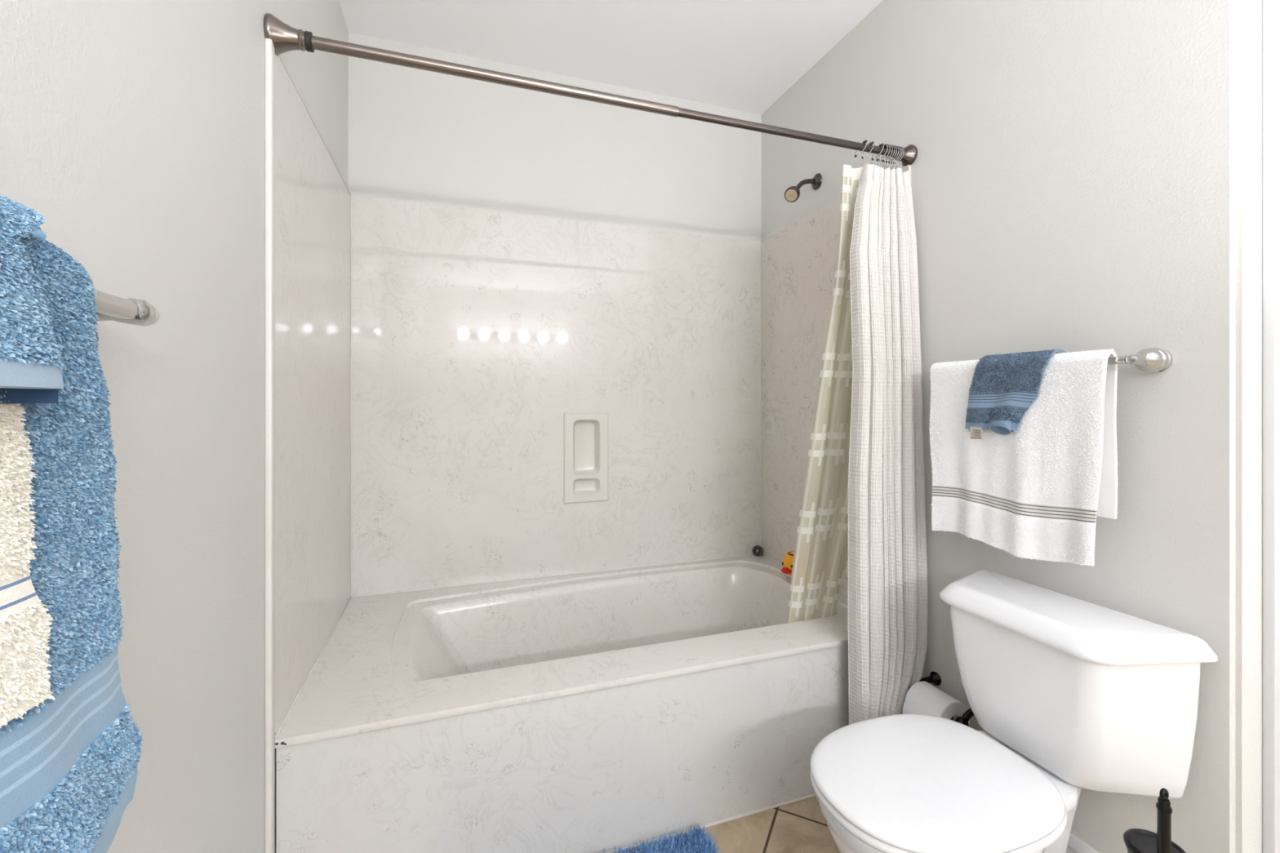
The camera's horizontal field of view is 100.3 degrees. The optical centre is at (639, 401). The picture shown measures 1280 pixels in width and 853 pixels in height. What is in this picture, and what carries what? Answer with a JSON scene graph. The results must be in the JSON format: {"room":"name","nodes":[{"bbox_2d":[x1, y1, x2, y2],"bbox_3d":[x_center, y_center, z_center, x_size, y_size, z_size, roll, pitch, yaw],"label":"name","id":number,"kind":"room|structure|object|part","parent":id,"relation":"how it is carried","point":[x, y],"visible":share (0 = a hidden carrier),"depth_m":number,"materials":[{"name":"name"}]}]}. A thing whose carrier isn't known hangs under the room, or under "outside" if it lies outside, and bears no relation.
{"room":"bathroom","nodes":[
{"label":"bathroom","id":0,"kind":"room"},
{"bbox_2d":[0,0,348,852],"bbox_3d":[-0.403,-0.095,-0.198,0.120,2.584,4.620,0,0,-19],"label":"wall","id":1,"kind":"structure","parent":0,"point":[136,128],"depth_m":0.78,"materials":[{"name":"paint"}]},
{"bbox_2d":[93,288,159,326],"bbox_3d":[-0.471,-0.095,0.304,0.078,0.062,0.597,0,0,-19],"label":"towel bar","id":2,"kind":"object","parent":1,"relation":"attached to","point":[132,311],"visible":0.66,"depth_m":0.55,"materials":[{"name":"silver metal"}]},
{"bbox_2d":[0,229,142,852],"bbox_3d":[-0.447,0.133,0.312,0.080,0.549,0.448,0,0,-19],"label":"bath towel","id":3,"kind":"object","parent":2,"relation":"hanging from","point":[68,771],"visible":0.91,"depth_m":0.42,"materials":[{"name":"blue fabric"}]},
{"bbox_2d":[0,391,55,728],"bbox_3d":[-0.423,0.037,0.242,0.099,0.358,0.270,0,0,-19],"label":"towel","id":4,"kind":"object","parent":3,"relation":"on","point":[24,628],"visible":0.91,"depth_m":0.35,"materials":[{"name":"beige fabric"}]},
{"bbox_2d":[0,194,65,404],"bbox_3d":[-0.423,-0.074,0.268,0.132,0.151,0.300,0,0,-19],"label":"washcloth","id":5,"kind":"object","parent":4,"relation":"on","point":[31,362],"visible":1,"depth_m":0.35,"materials":[{"name":"blue fabric"}]},
{"bbox_3d":[-0.558,-0.095,0.557,0.078,0.062,0.062,0,0,-19],"label":"post","id":6,"kind":"part","parent":2,"relation":"part of","materials":[{"name":"silver metal"}]},
{"bbox_2d":[265,38,275,852],"bbox_3d":[-0.794,0.212,1.146,0.013,1.969,0.024,0,0,-19],"label":"trim","id":7,"kind":"structure","parent":1,"relation":"attached to","point":[269,47],"depth_m":1.14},
{"bbox_2d":[275,54,351,738],"bbox_3d":[-0.944,-0.019,1.583,0.014,1.511,0.900,0,0,-19],"label":"surround panel","id":8,"kind":"object","parent":1,"relation":"attached to","point":[313,197],"visible":0.9,"depth_m":1.43,"materials":[{"name":"stone"}]},
{"bbox_2d":[263,13,917,166],"bbox_3d":[0.036,-0.798,1.450,1.780,0.077,0.077,0,0,-19],"label":"shower curtain rod","id":9,"kind":"object","parent":1,"relation":"attached to","point":[285,37],"visible":0.88,"depth_m":1.33,"materials":[{"name":"silver metal"}]},
{"bbox_2d":[854,139,867,164],"bbox_3d":[0.694,-0.779,1.676,0.031,0.080,0.047,0,0,-19],"label":"curtain hook","id":10,"kind":"object","parent":9,"relation":"hanging from","point":[866,140],"visible":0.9,"depth_m":1.67,"materials":[{"name":"silver metal"}]},
{"bbox_2d":[861,141,874,164],"bbox_3d":[0.720,-0.779,1.684,0.029,0.080,0.047,0,0,-19],"label":"curtain hook","id":11,"kind":"object","parent":9,"relation":"hanging from","point":[872,142],"visible":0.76,"depth_m":1.67,"materials":[{"name":"silver metal"}]},
{"bbox_2d":[786,164,864,622],"bbox_3d":[0.661,0.063,1.786,0.269,1.598,0.233,0,0,-19],"label":"liner","id":12,"kind":"object","parent":11,"relation":"hanging from","point":[820,557],"visible":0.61,"depth_m":1.78,"materials":[{"name":"beige fabric"}]},
{"bbox_2d":[871,142,884,166],"bbox_3d":[0.756,-0.779,1.697,0.029,0.080,0.047,0,0,-19],"label":"curtain hook","id":13,"kind":"object","parent":9,"relation":"hanging from","point":[882,144],"visible":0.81,"depth_m":1.69,"materials":[{"name":"silver metal"}]},
{"bbox_2d":[875,143,888,167],"bbox_3d":[0.771,-0.779,1.702,0.023,0.080,0.047,0,0,-19],"label":"curtain hook","id":14,"kind":"object","parent":9,"relation":"hanging from","point":[885,144],"visible":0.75,"depth_m":1.69,"materials":[{"name":"silver metal"}]},
{"bbox_2d":[878,144,890,168],"bbox_3d":[0.781,-0.779,1.705,0.017,0.080,0.048,0,0,-19],"label":"curtain hook","id":15,"kind":"object","parent":9,"relation":"hanging from","point":[887,144],"visible":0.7,"depth_m":1.69,"materials":[{"name":"silver metal"}]},
{"bbox_2d":[880,144,893,167],"bbox_3d":[0.790,-0.779,1.709,0.017,0.080,0.048,0,0,-19],"label":"curtain hook","id":16,"kind":"object","parent":9,"relation":"hanging from","point":[890,145],"visible":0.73,"depth_m":1.70,"materials":[{"name":"silver metal"}]},
{"bbox_2d":[847,163,928,724],"bbox_3d":[0.754,0.183,1.635,0.274,1.849,0.115,0,0,-19],"label":"shower curtain","id":17,"kind":"object","parent":9,"relation":"hanging from","point":[887,621],"visible":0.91,"depth_m":1.61,"materials":[{"name":"white fabric"}]},
{"bbox_2d":[883,145,894,169],"bbox_3d":[0.799,-0.779,1.712,0.017,0.080,0.048,0,0,-19],"label":"curtain hook","id":18,"kind":"object","parent":9,"relation":"hanging from","point":[891,145],"visible":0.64,"depth_m":1.70,"materials":[{"name":"silver metal"}]},
{"bbox_2d":[884,145,897,168],"bbox_3d":[0.806,-0.779,1.714,0.017,0.080,0.048,0,0,-19],"label":"curtain hook","id":19,"kind":"object","parent":9,"relation":"hanging from","point":[894,145],"visible":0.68,"depth_m":1.70,"materials":[{"name":"silver metal"}]},
{"bbox_2d":[887,146,898,168],"bbox_3d":[0.814,-0.779,1.717,0.017,0.080,0.048,0,0,-19],"label":"curtain hook","id":20,"kind":"object","parent":9,"relation":"hanging from","point":[895,146],"visible":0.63,"depth_m":1.70,"materials":[{"name":"silver metal"}]},
{"bbox_2d":[888,146,900,168],"bbox_3d":[0.820,-0.779,1.719,0.017,0.080,0.048,0,0,-19],"label":"curtain hook","id":21,"kind":"object","parent":9,"relation":"hanging from","point":[898,146],"visible":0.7,"depth_m":1.70,"materials":[{"name":"silver metal"}]},
{"bbox_2d":[890,146,902,168],"bbox_3d":[0.827,-0.779,1.721,0.017,0.080,0.048,0,0,-19],"label":"curtain hook","id":22,"kind":"object","parent":9,"relation":"hanging from","point":[900,146],"visible":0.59,"depth_m":1.71,"materials":[{"name":"silver metal"}]},
{"bbox_2d":[892,146,904,168],"bbox_3d":[0.834,-0.779,1.724,0.017,0.080,0.048,0,0,-19],"label":"curtain hook","id":23,"kind":"object","parent":9,"relation":"hanging from","point":[901,147],"visible":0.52,"depth_m":1.71,"materials":[{"name":"silver metal"}]},
{"bbox_2d":[348,32,761,240],"bbox_3d":[-0.274,-0.095,2.352,2.020,2.584,0.120,0,0,-19],"label":"wall","id":24,"kind":"structure","parent":0,"point":[415,135],"depth_m":2.24,"materials":[{"name":"paint"}]},
{"bbox_2d":[350,195,760,597],"bbox_3d":[-0.252,-0.018,2.288,1.760,1.508,0.014,0,0,-19],"label":"surround panel","id":25,"kind":"object","parent":24,"relation":"attached to","point":[474,333],"visible":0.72,"depth_m":2.22,"materials":[{"name":"stone"}]},
{"bbox_2d":[564,413,608,503],"bbox_3d":[-0.236,0.241,2.306,0.195,0.382,0.045,0,0,-19],"label":"soap dish","id":26,"kind":"object","parent":25,"relation":"attached to","point":[585,434],"visible":1,"depth_m":2.31,"materials":[{"name":"stone"}]},
{"bbox_2d":[338,0,882,114],"bbox_3d":[1.242,-1.437,0.430,3.640,0.100,4.740,0,0,-19],"label":"ceiling","id":27,"kind":"structure","parent":0,"point":[739,55],"depth_m":2.03,"materials":[{"name":"paint"}]},
{"bbox_2d":[622,796,839,852],"bbox_3d":[1.242,1.247,0.430,3.640,0.100,4.740,0,0,-19],"label":"floor","id":28,"kind":"structure","parent":0,"point":[801,826],"depth_m":1.48,"materials":[{"name":"tile"}]},
{"bbox_2d":[275,555,848,852],"bbox_3d":[-0.106,0.967,1.864,1.760,0.461,0.892,0,0,-19],"label":"bathtub","id":29,"kind":"object","parent":28,"relation":"on","point":[590,712],"visible":0.9,"depth_m":1.46,"materials":[{"name":"ceramic"}]},
{"bbox_2d":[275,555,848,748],"bbox_3d":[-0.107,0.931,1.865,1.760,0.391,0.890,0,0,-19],"label":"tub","id":30,"kind":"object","parent":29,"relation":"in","point":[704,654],"depth_m":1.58,"materials":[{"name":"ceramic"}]},
{"bbox_2d":[752,545,763,556],"bbox_3d":[0.560,0.712,2.541,0.050,0.050,0.032,0,0,15],"label":"stopper","id":31,"kind":"object","parent":29,"relation":"on","point":[757,550],"visible":1,"depth_m":2.53,"materials":[{"name":"grey metal"}]},
{"bbox_2d":[781,551,794,575],"bbox_3d":[0.649,0.677,2.193,0.115,0.115,0.185,0,0,-19],"label":"rubber duck","id":32,"kind":"object","parent":29,"relation":"on","point":[788,560],"visible":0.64,"depth_m":2.21},
{"bbox_2d":[603,823,723,852],"bbox_3d":[-0.062,1.179,1.105,0.745,0.037,0.582,0,0,-19],"label":"bath mat","id":33,"kind":"object","parent":28,"relation":"on","point":[697,842],"visible":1,"depth_m":1.41,"materials":[{"name":"blue fabric"}]},
{"bbox_2d":[809,568,1217,852],"bbox_3d":[0.699,0.827,1.142,0.703,0.741,0.493,0,0,-19],"label":"toilet","id":34,"kind":"object","parent":28,"relation":"on","point":[1068,695],"visible":1,"depth_m":1.07,"materials":[{"name":"white ceramic"}]},
{"bbox_3d":[0.592,0.770,1.105,0.476,0.018,0.380,0,0,-19],"label":"seat lid","id":35,"kind":"part","parent":34,"relation":"part of","materials":[{"name":"white plastic"}]},
{"bbox_3d":[0.594,0.789,1.106,0.481,0.017,0.382,0,0,-19],"label":"seat","id":36,"kind":"part","parent":34,"relation":"part of","materials":[{"name":"white plastic"}]},
{"bbox_3d":[0.922,0.645,1.219,0.211,0.307,0.451,0,0,-19],"label":"tank","id":37,"kind":"part","parent":34,"relation":"part of","materials":[{"name":"white ceramic"}]},
{"bbox_3d":[0.918,0.477,1.218,0.240,0.043,0.493,0,0,-19],"label":"tank lid","id":38,"kind":"part","parent":34,"relation":"part of","materials":[{"name":"white ceramic"}]},
{"bbox_2d":[1123,788,1186,852],"bbox_3d":[0.897,0.922,0.927,0.128,0.550,0.128,0,0,-19],"label":"toilet brush","id":39,"kind":"object","parent":28,"relation":"on","point":[1135,840],"visible":1,"depth_m":0.90,"materials":[{"name":"black metal"}]},
{"bbox_2d":[761,0,1262,852],"bbox_3d":[0.915,-0.095,1.815,0.120,2.584,1.667,0,0,-19],"label":"wall","id":40,"kind":"structure","parent":0,"point":[1086,175],"depth_m":1.18,"materials":[{"name":"paint"}]},
{"bbox_2d":[784,173,822,202],"bbox_3d":[0.655,-0.860,2.142,0.174,0.138,0.064,0,0,-30],"label":"showerhead","id":41,"kind":"object","parent":40,"relation":"attached to","point":[792,193],"visible":1,"depth_m":2.14,"materials":[{"name":"grey metal"}]},
{"bbox_3d":[0.666,-0.873,2.160,0.108,0.067,0.022,0,0,-19],"label":"arm","id":42,"kind":"part","parent":41,"relation":"part of","materials":[{"name":"grey metal"}]},
{"bbox_2d":[760,164,911,598],"bbox_3d":[0.727,-0.018,2.156,0.014,1.508,0.900,0,0,-19],"label":"surround panel","id":43,"kind":"object","parent":40,"relation":"attached to","point":[798,261],"visible":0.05,"depth_m":2.34,"materials":[{"name":"stone"}]},
{"bbox_2d":[907,671,974,726],"bbox_3d":[0.887,0.864,1.547,0.106,0.063,0.204,0,0,-19],"label":"toilet paper holder","id":44,"kind":"object","parent":40,"relation":"attached to","point":[934,677],"visible":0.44,"depth_m":1.48,"materials":[{"name":"black metal"}]},
{"bbox_3d":[0.855,0.865,1.623,0.077,0.044,0.022,0,0,-19],"label":"arm","id":45,"kind":"part","parent":44,"relation":"part of","materials":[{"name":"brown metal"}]},
{"bbox_2d":[902,681,969,724],"bbox_3d":[0.848,0.891,1.533,0.125,0.117,0.118,0,0,-19],"label":"toilet paper roll","id":46,"kind":"object","parent":44,"relation":"on","point":[922,697],"visible":0.69,"depth_m":1.51,"materials":[{"name":"paper"}]},
{"bbox_3d":[0.879,0.879,1.458,0.033,0.033,0.033,0,0,-19],"label":"knob","id":47,"kind":"part","parent":44,"relation":"part of","materials":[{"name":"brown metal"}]},
{"bbox_3d":[0.909,0.865,1.468,0.077,0.044,0.022,0,0,-19],"label":"arm","id":48,"kind":"part","parent":44,"relation":"part of","materials":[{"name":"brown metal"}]},
{"bbox_2d":[928,347,1173,374],"bbox_3d":[0.967,-0.086,1.337,0.092,0.052,0.537,0,0,-19],"label":"towel bar","id":49,"kind":"object","parent":40,"relation":"attached to","point":[1156,360],"visible":0.54,"depth_m":1.10,"materials":[{"name":"silver metal"}]},
{"bbox_2d":[964,349,1066,439],"bbox_3d":[0.920,0.132,1.321,0.103,0.505,0.218,0,0,-19],"label":"washcloth","id":50,"kind":"object","parent":49,"relation":"hanging from","point":[1003,388],"visible":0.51,"depth_m":1.31,"materials":[{"name":"blue fabric"}]},
{"bbox_2d":[970,429,982,439],"bbox_3d":[0.854,0.084,1.357,0.002,0.022,0.030,0,0,-19],"label":"tag","id":51,"kind":"object","parent":50,"relation":"on","point":[975,433],"depth_m":1.36,"materials":[{"name":"white fabric"}]},
{"bbox_2d":[928,348,1118,565],"bbox_3d":[0.924,0.132,1.334,0.069,0.487,0.442,0,0,-19],"label":"towel","id":52,"kind":"object","parent":49,"relation":"hanging from","point":[1037,491],"visible":0.9,"depth_m":1.25,"materials":[{"name":"white fabric"}]},
{"bbox_3d":[1.045,-0.086,1.108,0.092,0.052,0.052,0,0,-19],"label":"post","id":53,"kind":"part","parent":49,"relation":"part of","materials":[{"name":"silver metal"}]},
{"bbox_2d":[1066,832,1098,852],"bbox_3d":[0.995,1.117,1.371,0.016,0.161,0.750,0,0,-19],"label":"baseboard","id":54,"kind":"structure","parent":40,"relation":"attached to","point":[1075,845],"depth_m":1.26,"materials":[{"name":"white paint"}]},
{"bbox_2d":[1123,828,1186,852],"bbox_3d":[0.897,0.985,0.927,0.128,0.424,0.128,0,0,-19],"label":"canister","id":55,"kind":"object","parent":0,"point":[1135,840],"depth_m":0.94,"materials":[{"name":"black metal"}]},
{"bbox_3d":[1.932,-0.095,1.345,1.500,2.584,0.117,0,0,-19],"label":"wall","id":56,"kind":"structure","parent":0,"visible":0},
{"bbox_2d":[1262,0,1279,852],"bbox_3d":[1.634,0.127,1.167,0.904,2.140,0.026,0,0,-19],"label":"trim","id":57,"kind":"structure","parent":56,"relation":"attached to","point":[1271,8],"depth_m":1.02,"materials":[{"name":"white paint"}]}
]}

